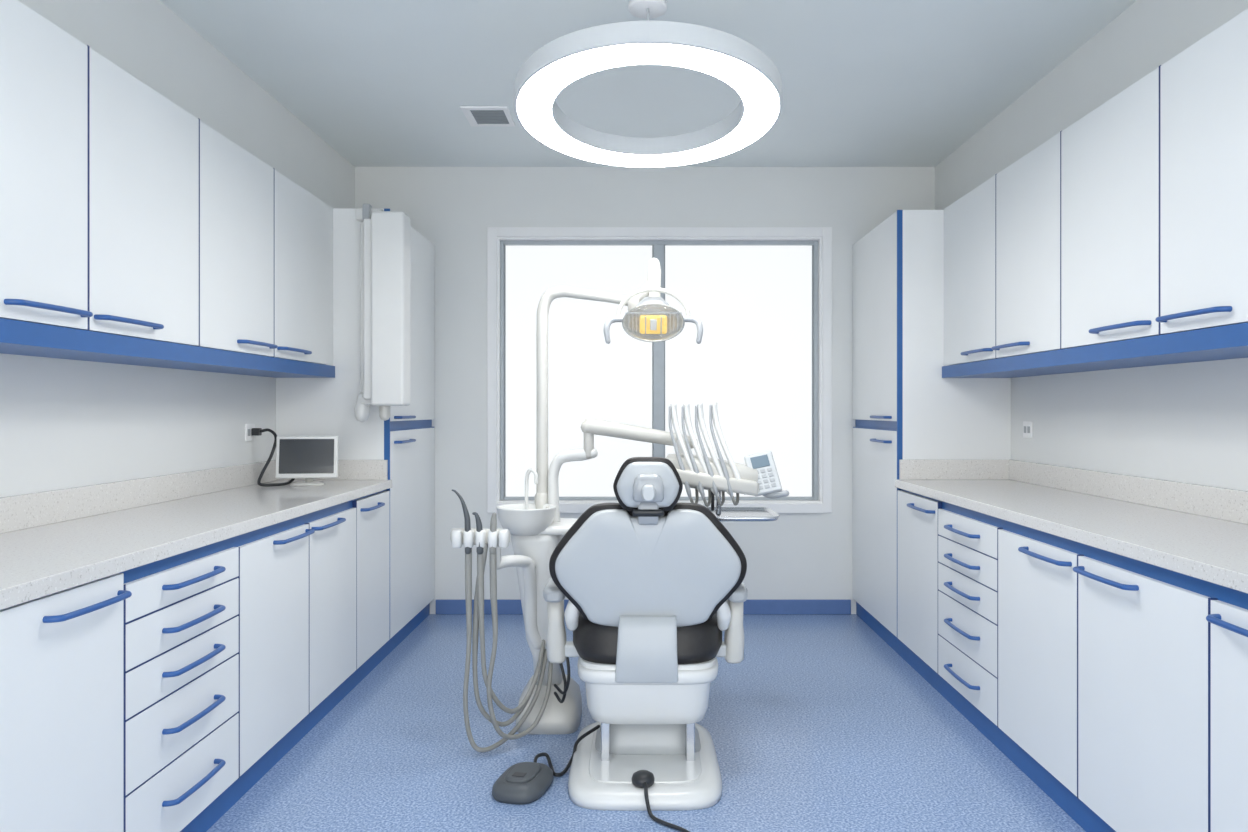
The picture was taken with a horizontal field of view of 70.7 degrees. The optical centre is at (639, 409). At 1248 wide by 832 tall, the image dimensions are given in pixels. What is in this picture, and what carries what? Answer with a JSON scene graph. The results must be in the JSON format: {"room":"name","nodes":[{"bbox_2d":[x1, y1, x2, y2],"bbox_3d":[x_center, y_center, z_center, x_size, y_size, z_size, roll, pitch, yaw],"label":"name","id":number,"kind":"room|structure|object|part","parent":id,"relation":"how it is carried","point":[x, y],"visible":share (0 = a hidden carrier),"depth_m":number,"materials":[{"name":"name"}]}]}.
{"room":"dental clinic","nodes":[
{"label":"dental clinic","id":0,"kind":"room"},
{"bbox_2d":[0,0,354,497],"bbox_3d":[-1.863,-0.120,1.945,0.234,2.740,6.890,0,0,0],"label":"wall","id":1,"kind":"structure","parent":0,"point":[65,423],"depth_m":3.25,"materials":[{"name":"paint"}]},
{"bbox_2d":[0,0,92,351],"bbox_3d":[-1.660,-0.589,2.141,0.337,0.853,0.612,0,0,0],"label":"upper cabinet","id":2,"kind":"object","parent":1,"relation":"attached to","point":[44,68],"visible":1,"depth_m":2.26,"materials":[{"name":"white laminate"}]},
{"bbox_3d":[-1.517,-0.262,2.275,0.050,0.015,0.304,0,0,0],"label":"handle","id":3,"kind":"part","parent":2,"relation":"part of","materials":[{"name":"blue metal"}]},
{"bbox_2d":[0,45,199,362],"bbox_3d":[-1.660,-0.589,2.755,0.337,0.853,0.616,0,0,0],"label":"upper cabinet","id":4,"kind":"object","parent":1,"relation":"attached to","point":[143,147],"visible":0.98,"depth_m":2.71,"materials":[{"name":"white laminate"}]},
{"bbox_3d":[-1.517,-0.262,2.630,0.050,0.015,0.314,0,0,0],"label":"handle","id":5,"kind":"part","parent":4,"relation":"part of","materials":[{"name":"blue metal"}]},
{"bbox_2d":[115,118,277,370],"bbox_3d":[-1.660,-0.589,3.377,0.337,0.853,0.627,0,0,0],"label":"upper cabinet","id":6,"kind":"object","parent":1,"relation":"attached to","point":[236,188],"visible":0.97,"depth_m":3.34,"materials":[{"name":"white laminate"}]},
{"bbox_3d":[-1.517,-0.262,3.505,0.050,0.015,0.304,0,0,0],"label":"handle","id":7,"kind":"part","parent":6,"relation":"part of","materials":[{"name":"blue metal"}]},
{"bbox_2d":[205,168,334,377],"bbox_3d":[-1.660,-0.589,4.054,0.337,0.853,0.729,0,0,0],"label":"upper cabinet","id":8,"kind":"object","parent":1,"relation":"attached to","point":[300,217],"depth_m":4.00,"materials":[{"name":"white laminate"}]},
{"bbox_3d":[-1.517,-0.262,3.880,0.050,0.015,0.314,0,0,0],"label":"handle","id":9,"kind":"part","parent":8,"relation":"part of","materials":[{"name":"blue metal"}]},
{"bbox_3d":[-1.680,-0.589,4.367,0.298,0.853,0.103,0,0,0],"label":"cabinet filler strip","id":10,"kind":"part","parent":8,"relation":"part of","materials":[{"name":"white laminate"}]},
{"bbox_2d":[245,424,294,486],"bbox_3d":[-1.717,0.208,4.080,0.226,0.286,0.173,0,0,0],"label":"power outlet","id":11,"kind":"object","parent":1,"relation":"attached to","point":[251,431],"visible":0.95,"depth_m":4.09,"materials":[{"name":"grey plastic"}]},
{"bbox_3d":[-1.826,0.105,4.120,0.008,0.080,0.090,0,0,0],"label":"plate","id":12,"kind":"part","parent":11,"relation":"part of","materials":[{"name":"white plastic"}]},
{"bbox_2d":[180,603,429,831],"bbox_3d":[-1.553,1.203,3.090,0.534,0.094,4.580,0,0,0],"label":"toe kick","id":13,"kind":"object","parent":1,"relation":"attached to","point":[213,812],"depth_m":3.24,"materials":[{"name":"plastic"}]},
{"bbox_3d":[-1.521,0.772,1.240,0.616,0.765,0.600,0,0,0],"label":"base cabinet","id":14,"kind":"object","parent":1,"relation":"attached to","visible":0},
{"bbox_2d":[0,460,391,609],"bbox_3d":[-1.536,0.320,2.659,0.585,0.140,3.519,0,0,0],"label":"countertop","id":15,"kind":"structure","parent":14,"relation":"on","point":[54,541],"depth_m":2.76,"materials":[{"name":"stone"}]},
{"bbox_2d":[275,436,338,485],"bbox_3d":[-1.550,0.239,4.104,0.278,0.233,0.117,0,0,0],"label":"computer monitor","id":16,"kind":"object","parent":15,"relation":"on","point":[307,457],"visible":1,"depth_m":4.09,"materials":[{"name":"white plastic"}]},
{"bbox_2d":[355,167,934,613],"bbox_3d":[0.024,-0.120,5.490,4.007,2.740,0.200,0,0,0],"label":"wall","id":17,"kind":"structure","parent":0,"point":[794,556],"depth_m":5.39,"materials":[{"name":"paint"}]},
{"bbox_2d":[506,246,651,496],"bbox_3d":[-0.367,-0.245,5.473,0.954,1.586,0.006,0,0,0],"label":"pane","id":18,"kind":"object","parent":17,"relation":"attached to","point":[589,377],"visible":0.86,"depth_m":5.47,"materials":[{"name":"glass"}]},
{"bbox_2d":[436,600,850,613],"bbox_3d":[0.020,1.205,5.384,2.540,0.090,0.012,0,0,0],"label":"baseboard","id":19,"kind":"structure","parent":17,"relation":"attached to","point":[442,606],"depth_m":5.38,"materials":[{"name":"plastic"}]},
{"bbox_2d":[487,227,831,512],"bbox_3d":[0.119,-0.245,5.375,2.107,1.746,0.030,0,0,0],"label":"window","id":20,"kind":"structure","parent":17,"relation":"in","point":[493,233],"depth_m":5.38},
{"bbox_2d":[497,237,821,502],"bbox_3d":[0.119,-0.245,5.455,1.991,1.630,0.130,0,0,0],"label":"reveal","id":21,"kind":"object","parent":17,"relation":"attached to","point":[819,239],"visible":0.7,"depth_m":5.39,"materials":[{"name":"white paint"}]},
{"bbox_2d":[500,241,817,499],"bbox_3d":[0.119,-0.245,5.460,1.967,1.606,0.060,0,0,0],"label":"frame","id":22,"kind":"object","parent":21,"relation":"attached to","point":[658,246],"visible":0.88,"depth_m":5.44,"materials":[{"name":"metal"}]},
{"bbox_2d":[504,245,812,496],"bbox_3d":[0.116,-0.242,5.473,1.917,1.560,0.035,0,0,0],"label":"bead","id":23,"kind":"object","parent":22,"relation":"attached to","point":[504,245],"depth_m":5.45},
{"bbox_2d":[665,246,811,496],"bbox_3d":[0.607,-0.245,5.473,0.953,1.586,0.006,0,0,0],"label":"pane","id":24,"kind":"object","parent":17,"relation":"attached to","point":[753,304],"visible":0.79,"depth_m":5.47,"materials":[{"name":"white glass"}]},
{"bbox_2d":[206,614,1085,831],"bbox_3d":[0.024,1.300,2.045,4.107,0.100,7.090,0,0,0],"label":"floor","id":25,"kind":"structure","parent":0,"point":[821,725],"depth_m":3.21,"materials":[{"name":"plastic"}]},
{"bbox_2d":[0,573,131,831],"bbox_3d":[-1.521,0.772,1.841,0.616,0.765,0.602,0,0,0],"label":"base cabinet","id":26,"kind":"object","parent":25,"relation":"on","point":[62,652],"visible":1,"depth_m":1.92,"materials":[{"name":"white laminate"}]},
{"bbox_3d":[-1.238,0.442,1.990,0.050,0.015,0.279,0,0,0],"label":"handle","id":27,"kind":"part","parent":26,"relation":"part of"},
{"bbox_2d":[121,537,238,831],"bbox_3d":[-1.521,0.772,2.449,0.616,0.765,0.614,0,0,0],"label":"base cabinet","id":28,"kind":"object","parent":25,"relation":"on","point":[181,618],"visible":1,"depth_m":2.40,"materials":[{"name":"white laminate"}]},
{"bbox_3d":[-1.280,0.772,2.449,0.012,0.765,0.614,0,0,0],"label":"edge frame","id":29,"kind":"part","parent":28,"relation":"part of","materials":[{"name":"blue laminate"}]},
{"bbox_3d":[-1.238,1.038,2.460,0.050,0.015,0.294,0,0,0],"label":"handle","id":30,"kind":"part","parent":28,"relation":"part of","materials":[{"name":"blue plastic"}]},
{"bbox_3d":[-1.238,0.848,2.460,0.050,0.015,0.294,0,0,0],"label":"handle","id":31,"kind":"part","parent":28,"relation":"part of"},
{"bbox_3d":[-1.238,0.698,2.460,0.050,0.015,0.294,0,0,0],"label":"handle","id":32,"kind":"part","parent":28,"relation":"part of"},
{"bbox_3d":[-1.238,0.582,2.460,0.050,0.015,0.294,0,0,0],"label":"handle","id":33,"kind":"part","parent":28,"relation":"part of","materials":[{"name":"blue plastic"}]},
{"bbox_3d":[-1.238,0.468,2.460,0.050,0.015,0.294,0,0,0],"label":"handle","id":34,"kind":"part","parent":28,"relation":"part of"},
{"bbox_2d":[233,515,314,778],"bbox_3d":[-1.521,0.772,3.047,0.616,0.765,0.583,0,0,0],"label":"base cabinet","id":35,"kind":"object","parent":25,"relation":"on","point":[273,576],"visible":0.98,"depth_m":3.00,"materials":[{"name":"white laminate"}]},
{"bbox_3d":[-1.280,0.772,3.047,0.012,0.765,0.583,0,0,0],"label":"edge frame","id":36,"kind":"part","parent":35,"relation":"part of","materials":[{"name":"blue laminate"}]},
{"bbox_3d":[-1.238,0.455,3.165,0.050,0.015,0.304,0,0,0],"label":"handle","id":37,"kind":"part","parent":35,"relation":"part of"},
{"bbox_2d":[304,500,355,713],"bbox_3d":[-1.521,0.772,3.619,0.616,0.765,0.561,0,0,0],"label":"base cabinet","id":38,"kind":"object","parent":25,"relation":"on","point":[332,545],"visible":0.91,"depth_m":3.58,"materials":[{"name":"white laminate"}]},
{"bbox_3d":[-1.238,0.455,3.515,0.050,0.015,0.304,0,0,0],"label":"handle","id":39,"kind":"part","parent":38,"relation":"part of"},
{"bbox_3d":[-1.280,0.772,3.619,0.012,0.765,0.561,0,0,0],"label":"edge frame","id":40,"kind":"part","parent":38,"relation":"part of","materials":[{"name":"blue laminate"}]},
{"bbox_2d":[276,209,434,638],"bbox_3d":[-1.521,0.071,4.902,0.616,2.167,0.965,0,0,0],"label":"tall cabinet","id":41,"kind":"object","parent":25,"relation":"on","point":[304,406],"visible":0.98,"depth_m":4.48,"materials":[{"name":"white laminate"}]},
{"bbox_2d":[354,204,410,421],"bbox_3d":[-1.258,-0.471,4.305,0.266,1.059,0.230,0,0,0],"label":"dental x-ray arm","id":42,"kind":"object","parent":41,"relation":"attached to","point":[385,236],"visible":1,"depth_m":4.19},
{"bbox_3d":[-1.355,-0.490,4.310,0.031,0.867,0.032,0,0,0],"label":"post","id":43,"kind":"part","parent":42,"relation":"part of","materials":[{"name":"white plastic"}]},
{"bbox_3d":[-1.300,-0.485,4.280,0.060,0.870,0.120,0,0,0],"label":"arm","id":44,"kind":"part","parent":42,"relation":"part of","materials":[{"name":"white plastic"}]},
{"bbox_3d":[-1.238,0.165,4.650,0.050,0.015,0.314,0,0,0],"label":"handle","id":45,"kind":"part","parent":41,"relation":"part of","materials":[{"name":"blue metal"}]},
{"bbox_3d":[-1.238,0.038,4.650,0.050,0.015,0.314,0,0,0],"label":"handle","id":46,"kind":"part","parent":41,"relation":"part of","materials":[{"name":"blue metal"}]},
{"bbox_3d":[-1.280,0.071,4.902,0.012,2.167,0.965,0,0,0],"label":"edge frame","id":47,"kind":"part","parent":41,"relation":"part of","materials":[{"name":"blue laminate"}]},
{"bbox_2d":[353,490,389,669],"bbox_3d":[-1.521,0.772,4.157,0.616,0.765,0.515,0,0,0],"label":"base cabinet","id":48,"kind":"object","parent":25,"relation":"on","point":[372,510],"visible":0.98,"depth_m":4.15,"materials":[{"name":"white laminate"}]},
{"bbox_3d":[-1.280,0.772,4.157,0.012,0.765,0.515,0,0,0],"label":"edge frame","id":49,"kind":"part","parent":48,"relation":"part of","materials":[{"name":"blue laminate"}]},
{"bbox_3d":[-1.238,0.450,4.090,0.050,0.015,0.274,0,0,0],"label":"handle","id":50,"kind":"part","parent":48,"relation":"part of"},
{"bbox_2d":[496,468,581,733],"bbox_3d":[-0.389,0.740,3.531,0.348,1.020,0.398,0,0,0],"label":"dental cuspidor unit","id":51,"kind":"object","parent":25,"relation":"on","point":[533,531],"visible":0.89,"depth_m":3.41,"materials":[{"name":"beige plastic"}]},
{"bbox_2d":[450,489,569,751],"bbox_3d":[-0.476,0.764,3.296,0.482,0.957,0.210,0,0,-40],"label":"hoses","id":52,"kind":"object","parent":51,"relation":"attached to","point":[494,538],"visible":0.92,"depth_m":3.17,"materials":[{"name":"white plastic"}]},
{"bbox_3d":[-0.462,0.584,3.324,0.070,0.093,0.282,0,0,26],"label":"support arm","id":53,"kind":"part","parent":52,"relation":"part of","materials":[{"name":"white plastic"}]},
{"bbox_2d":[496,503,556,535],"bbox_3d":[-0.445,0.431,3.450,0.236,0.108,0.236,0,0,0],"label":"bowl","id":54,"kind":"object","parent":51,"relation":"on","point":[521,519],"depth_m":3.37,"materials":[{"name":"white ceramic"}]},
{"bbox_3d":[-0.435,0.348,3.513,0.068,0.236,0.020,0,0,35],"label":"water spout","id":55,"kind":"part","parent":51,"relation":"part of","materials":[{"name":"white plastic"}]},
{"bbox_2d":[534,258,702,508],"bbox_3d":[-0.093,-0.066,3.478,0.687,1.086,0.172,0,0,7],"label":"light","id":56,"kind":"object","parent":51,"relation":"attached to","point":[651,318],"visible":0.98,"depth_m":3.50,"materials":[{"name":"beige plastic"}]},
{"bbox_3d":[-0.213,-0.014,3.547,0.419,0.971,0.050,0,0,7],"label":"post","id":57,"kind":"part","parent":56,"relation":"part of","materials":[{"name":"beige plastic"}]},
{"bbox_3d":[-0.099,-0.311,3.439,0.096,0.109,0.032,0,0,-25],"label":"handle","id":58,"kind":"part","parent":56,"relation":"part of","materials":[{"name":"grey plastic"}]},
{"bbox_3d":[0.052,-0.340,3.446,0.244,0.147,0.104,0,0,0],"label":"lamp shade","id":59,"kind":"part","parent":56,"relation":"part of","materials":[{"name":"clear plastic"}]},
{"bbox_3d":[0.054,-0.471,3.495,0.062,0.192,0.070,0,0,0],"label":"lamp stem","id":60,"kind":"part","parent":56,"relation":"part of","materials":[{"name":"beige plastic"}]},
{"bbox_3d":[0.203,-0.311,3.439,0.096,0.109,0.032,0,0,25],"label":"handle","id":61,"kind":"part","parent":56,"relation":"part of","materials":[{"name":"grey plastic"}]},
{"bbox_2d":[548,400,788,521],"bbox_3d":[0.099,0.216,3.516,0.942,0.508,0.371,0,0,0],"label":"instrument delivery arm","id":62,"kind":"object","parent":51,"relation":"attached to","point":[759,476],"visible":0.95,"depth_m":3.40,"materials":[{"name":"white plastic"}]},
{"bbox_3d":[-0.270,0.311,3.536,0.207,0.318,0.051,0,0,10],"label":"arm","id":63,"kind":"part","parent":62,"relation":"part of","materials":[{"name":"white plastic"}]},
{"bbox_3d":[-0.004,0.095,3.505,0.467,0.117,0.060,0,0,2],"label":"arm","id":64,"kind":"part","parent":62,"relation":"part of","materials":[{"name":"beige plastic"}]},
{"bbox_3d":[0.180,0.148,3.381,0.153,0.361,0.030,0,0,37],"label":"whip arm","id":65,"kind":"part","parent":62,"relation":"part of","materials":[{"name":"white plastic"}]},
{"bbox_3d":[0.230,0.148,3.381,0.153,0.361,0.030,0,0,37],"label":"whip arm","id":66,"kind":"part","parent":62,"relation":"part of","materials":[{"name":"white plastic"}]},
{"bbox_3d":[0.282,0.145,3.381,0.153,0.361,0.030,0,0,37],"label":"whip arm","id":67,"kind":"part","parent":62,"relation":"part of","materials":[{"name":"white plastic"}]},
{"bbox_3d":[0.310,0.355,3.480,0.022,0.129,0.022,0,0,0],"label":"tray post","id":68,"kind":"part","parent":62,"relation":"part of","materials":[{"name":"metal"}]},
{"bbox_3d":[0.338,0.143,3.381,0.153,0.361,0.030,0,0,37],"label":"whip arm","id":69,"kind":"part","parent":62,"relation":"part of","materials":[{"name":"white plastic"}]},
{"bbox_2d":[707,507,778,520],"bbox_3d":[0.400,0.418,3.530,0.284,0.020,0.344,0,0,0],"label":"tray","id":70,"kind":"object","parent":62,"relation":"on","point":[723,513],"depth_m":3.54,"materials":[{"name":"metal"}]},
{"bbox_3d":[0.502,0.318,3.383,0.143,0.044,0.037,0,0,28],"label":"grab handle","id":71,"kind":"part","parent":62,"relation":"part of","materials":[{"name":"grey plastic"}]},
{"bbox_2d":[492,725,599,804],"bbox_3d":[-0.332,1.197,3.017,0.185,0.106,0.496,0,0,25],"label":"foot pedal","id":72,"kind":"object","parent":25,"relation":"on","point":[522,782],"visible":0.94,"depth_m":2.85,"materials":[{"name":"plastic"}]},
{"bbox_2d":[543,457,747,810],"bbox_3d":[0.019,0.702,3.542,0.704,1.096,1.596,0,0,0],"label":"dental chair","id":73,"kind":"object","parent":25,"relation":"on","point":[652,582],"visible":1,"depth_m":2.93,"materials":[{"name":"white plastic"}]},
{"bbox_3d":[0.017,1.224,3.080,0.511,0.053,0.671,0,0,0],"label":"plate","id":74,"kind":"part","parent":73,"relation":"part of","materials":[{"name":"white plastic"}]},
{"bbox_2d":[573,612,721,664],"bbox_3d":[0.027,0.787,3.270,0.539,0.155,0.639,0,0,0],"label":"seat cushion","id":75,"kind":"object","parent":73,"relation":"on","point":[699,638],"depth_m":2.98,"materials":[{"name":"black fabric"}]},
{"bbox_2d":[613,457,682,510],"bbox_3d":[0.026,0.243,2.908,0.227,0.179,0.119,0,0,0],"label":"cushion","id":76,"kind":"object","parent":73,"relation":"on","point":[623,484],"depth_m":2.85,"materials":[{"name":"white plastic"}]},
{"bbox_2d":[549,502,746,619],"bbox_3d":[0.027,0.519,3.011,0.669,0.414,0.188,0,0,0],"label":"cushion","id":77,"kind":"object","parent":73,"relation":"on","point":[702,577],"depth_m":2.93,"materials":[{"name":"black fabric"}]},
{"bbox_3d":[0.027,0.328,2.869,0.068,0.095,0.060,0,0,0],"label":"headrest post","id":78,"kind":"part","parent":73,"relation":"part of","materials":[{"name":"grey plastic"}]},
{"bbox_3d":[0.027,0.265,2.800,0.048,0.060,0.030,0,0,0],"label":"headrest knob","id":79,"kind":"part","parent":73,"relation":"part of","materials":[{"name":"white plastic"}]},
{"bbox_2d":[632,770,689,831],"bbox_3d":[0.115,1.203,2.600,0.076,0.092,0.552,0,0,-26],"label":"cable","id":80,"kind":"object","parent":25,"relation":"on","point":[644,779],"visible":1,"depth_m":2.78,"materials":[{"name":"plastic"}]},
{"bbox_3d":[0.010,1.177,2.815,0.074,0.040,0.074,0,0,0],"label":"knob","id":81,"kind":"part","parent":80,"relation":"part of","materials":[{"name":"plastic"}]},
{"bbox_2d":[897,489,941,674],"bbox_3d":[1.566,0.772,4.142,0.619,0.765,0.606,0,0,0],"label":"base cabinet","id":82,"kind":"object","parent":25,"relation":"on","point":[917,514],"visible":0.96,"depth_m":4.09,"materials":[{"name":"white laminate"}]},
{"bbox_3d":[1.282,0.450,4.030,0.050,0.015,0.314,0,0,0],"label":"handle","id":83,"kind":"part","parent":82,"relation":"part of","materials":[{"name":"blue plastic"}]},
{"bbox_3d":[1.324,0.772,4.142,0.012,0.765,0.606,0,0,0],"label":"edge frame","id":84,"kind":"part","parent":82,"relation":"part of","materials":[{"name":"blue laminate"}]},
{"bbox_2d":[853,210,1010,636],"bbox_3d":[1.566,0.071,4.918,0.619,2.167,0.935,0,0,0],"label":"tall cabinet","id":85,"kind":"object","parent":25,"relation":"on","point":[904,407],"visible":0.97,"depth_m":4.48,"materials":[{"name":"white laminate"}]},
{"bbox_3d":[1.323,0.071,4.918,0.010,2.167,0.935,0,0,0],"label":"edge frame","id":86,"kind":"part","parent":85,"relation":"part of","materials":[{"name":"blue laminate"}]},
{"bbox_3d":[1.282,0.165,4.700,0.050,0.015,0.314,0,0,0],"label":"handle","id":87,"kind":"part","parent":85,"relation":"part of","materials":[{"name":"blue metal"}]},
{"bbox_3d":[1.282,0.038,4.700,0.050,0.015,0.314,0,0,0],"label":"handle","id":88,"kind":"part","parent":85,"relation":"part of","materials":[{"name":"blue metal"}]},
{"bbox_2d":[938,501,1002,727],"bbox_3d":[1.566,0.772,3.518,0.619,0.765,0.643,0,0,0],"label":"base cabinet","id":89,"kind":"object","parent":25,"relation":"on","point":[967,539],"visible":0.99,"depth_m":3.46,"materials":[{"name":"white laminate"}]},
{"bbox_3d":[1.282,1.065,3.520,0.050,0.015,0.314,0,0,0],"label":"handle","id":90,"kind":"part","parent":89,"relation":"part of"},
{"bbox_3d":[1.282,0.875,3.520,0.050,0.015,0.314,0,0,0],"label":"handle","id":91,"kind":"part","parent":89,"relation":"part of","materials":[{"name":"blue plastic"}]},
{"bbox_3d":[1.282,0.723,3.520,0.050,0.015,0.314,0,0,0],"label":"handle","id":92,"kind":"part","parent":89,"relation":"part of","materials":[{"name":"blue plastic"}]},
{"bbox_3d":[1.282,0.605,3.520,0.050,0.015,0.314,0,0,0],"label":"handle","id":93,"kind":"part","parent":89,"relation":"part of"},
{"bbox_3d":[1.282,0.485,3.520,0.050,0.015,0.314,0,0,0],"label":"handle","id":94,"kind":"part","parent":89,"relation":"part of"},
{"bbox_3d":[1.324,0.772,3.518,0.012,0.765,0.643,0,0,0],"label":"edge frame","id":95,"kind":"part","parent":89,"relation":"part of","materials":[{"name":"blue laminate"}]},
{"bbox_2d":[998,520,1083,798],"bbox_3d":[1.566,0.772,2.904,0.619,0.765,0.584,0,0,0],"label":"base cabinet","id":96,"kind":"object","parent":25,"relation":"on","point":[1038,582],"visible":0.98,"depth_m":2.86,"materials":[{"name":"white laminate"}]},
{"bbox_3d":[1.324,0.772,2.904,0.012,0.765,0.584,0,0,0],"label":"edge frame","id":97,"kind":"part","parent":96,"relation":"part of","materials":[{"name":"blue laminate"}]},
{"bbox_3d":[1.282,0.465,2.803,0.050,0.015,0.309,0,0,0],"label":"handle","id":98,"kind":"part","parent":96,"relation":"part of","materials":[{"name":"blue plastic"}]},
{"bbox_2d":[1073,544,1217,831],"bbox_3d":[1.566,0.772,2.309,0.619,0.765,0.605,0,0,0],"label":"base cabinet","id":99,"kind":"object","parent":25,"relation":"on","point":[1144,631],"visible":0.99,"depth_m":2.28,"materials":[{"name":"white laminate"}]},
{"bbox_3d":[1.282,0.465,2.440,0.050,0.015,0.294,0,0,0],"label":"handle","id":100,"kind":"part","parent":99,"relation":"part of","materials":[{"name":"blue plastic"}]},
{"bbox_3d":[1.324,0.772,2.309,0.012,0.765,0.605,0,0,0],"label":"edge frame","id":101,"kind":"part","parent":99,"relation":"part of","materials":[{"name":"blue laminate"}]},
{"bbox_2d":[1206,585,1247,831],"bbox_3d":[1.566,0.772,1.704,0.619,0.765,0.607,0,0,0],"label":"base cabinet","id":102,"kind":"object","parent":25,"relation":"on","point":[1228,618],"visible":0.98,"depth_m":1.94,"materials":[{"name":"white laminate"}]},
{"bbox_3d":[1.282,0.465,1.837,0.050,0.015,0.289,0,0,0],"label":"handle","id":103,"kind":"part","parent":102,"relation":"part of","materials":[{"name":"blue plastic"}]},
{"bbox_3d":[1.324,0.772,1.704,0.012,0.765,0.607,0,0,0],"label":"edge frame","id":104,"kind":"part","parent":102,"relation":"part of","materials":[{"name":"blue laminate"}]},
{"bbox_2d":[160,0,1136,166],"bbox_3d":[0.024,-1.540,2.045,4.107,0.100,7.090,0,0,0],"label":"ceiling","id":105,"kind":"structure","parent":0,"point":[384,83],"depth_m":3.82,"materials":[{"name":"paint"}]},
{"bbox_2d":[460,106,514,126],"bbox_3d":[-0.765,-1.484,4.450,0.230,0.012,0.280,0,0,0],"label":"ceiling vent","id":106,"kind":"object","parent":105,"relation":"attached to","point":[477,116],"depth_m":4.44,"materials":[{"name":"white metal"}]},
{"bbox_2d":[514,0,782,167],"bbox_3d":[0.028,-1.231,3.085,0.932,0.518,0.932,0,0,0],"label":"ring pendant light","id":107,"kind":"object","parent":105,"relation":"hanging from","point":[728,58],"visible":1,"depth_m":2.89,"materials":[{"name":"white plastic"}]},
{"bbox_3d":[0.028,-1.312,2.956,0.010,0.326,0.536,0,0,0],"label":"stem","id":108,"kind":"part","parent":107,"relation":"part of","materials":[{"name":"white metal"}]},
{"bbox_2d":[935,0,1247,490],"bbox_3d":[1.917,-0.120,1.945,0.220,2.740,6.890,0,0,0],"label":"wall","id":109,"kind":"structure","parent":0,"point":[1180,422],"depth_m":3.39,"materials":[{"name":"paint"}]},
{"bbox_2d":[856,602,1115,831],"bbox_3d":[1.595,1.203,3.090,0.545,0.094,4.580,0,0,0],"label":"toe kick","id":110,"kind":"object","parent":109,"relation":"attached to","point":[1063,797],"depth_m":3.23,"materials":[{"name":"plastic"}]},
{"bbox_2d":[942,174,1073,377],"bbox_3d":[1.681,-0.589,4.115,0.389,0.853,0.667,0,0,0],"label":"upper cabinet","id":111,"kind":"object","parent":109,"relation":"attached to","point":[971,218],"depth_m":4.06,"materials":[{"name":"white laminate"}]},
{"bbox_3d":[1.512,-0.262,3.965,0.050,0.015,0.304,0,0,0],"label":"handle","id":112,"kind":"part","parent":111,"relation":"part of","materials":[{"name":"blue metal"}]},
{"bbox_3d":[1.701,-0.589,4.410,0.350,0.853,0.079,0,0,0],"label":"cabinet filler strip","id":113,"kind":"part","parent":111,"relation":"part of","materials":[{"name":"white laminate"}]},
{"bbox_2d":[1023,421,1032,437],"bbox_3d":[1.872,0.095,4.250,0.010,0.080,0.090,0,0,0],"label":"power outlet","id":114,"kind":"object","parent":109,"relation":"attached to","point":[1027,425],"visible":1,"depth_m":4.24,"materials":[{"name":"grey plastic"}]},
{"bbox_2d":[991,131,1154,371],"bbox_3d":[1.681,-0.589,3.490,0.389,0.853,0.584,0,0,0],"label":"upper cabinet","id":115,"kind":"object","parent":109,"relation":"attached to","point":[1028,191],"visible":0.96,"depth_m":3.46,"materials":[{"name":"white laminate"}]},
{"bbox_3d":[1.512,-0.262,3.605,0.050,0.015,0.304,0,0,0],"label":"handle","id":116,"kind":"part","parent":115,"relation":"part of","materials":[{"name":"blue metal"}]},
{"bbox_2d":[1060,65,1247,364],"bbox_3d":[1.681,-0.589,2.893,0.389,0.853,0.609,0,0,0],"label":"upper cabinet","id":117,"kind":"object","parent":109,"relation":"attached to","point":[1110,156],"visible":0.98,"depth_m":2.84,"materials":[{"name":"white laminate"}]},
{"bbox_3d":[1.512,-0.262,2.790,0.050,0.015,0.314,0,0,0],"label":"handle","id":118,"kind":"part","parent":117,"relation":"part of","materials":[{"name":"blue metal"}]},
{"bbox_2d":[1155,8,1247,354],"bbox_3d":[1.681,-0.589,2.284,0.389,0.853,0.609,0,0,0],"label":"upper cabinet","id":119,"kind":"object","parent":109,"relation":"attached to","point":[1204,87],"visible":1,"depth_m":2.38,"materials":[{"name":"white laminate"}]},
{"bbox_3d":[1.512,-0.262,2.420,0.050,0.015,0.294,0,0,0],"label":"handle","id":120,"kind":"part","parent":119,"relation":"part of","materials":[{"name":"blue metal"}]},
{"bbox_3d":[1.566,0.772,1.100,0.619,0.765,0.600,0,0,0],"label":"base cabinet","id":121,"kind":"object","parent":109,"relation":"attached to","visible":0},
{"bbox_2d":[895,459,1247,593],"bbox_3d":[1.582,0.320,2.604,0.588,0.140,3.689,0,0,0],"label":"countertop","id":122,"kind":"structure","parent":121,"relation":"on","point":[1193,530],"depth_m":3.01,"materials":[{"name":"stone"}]}
]}

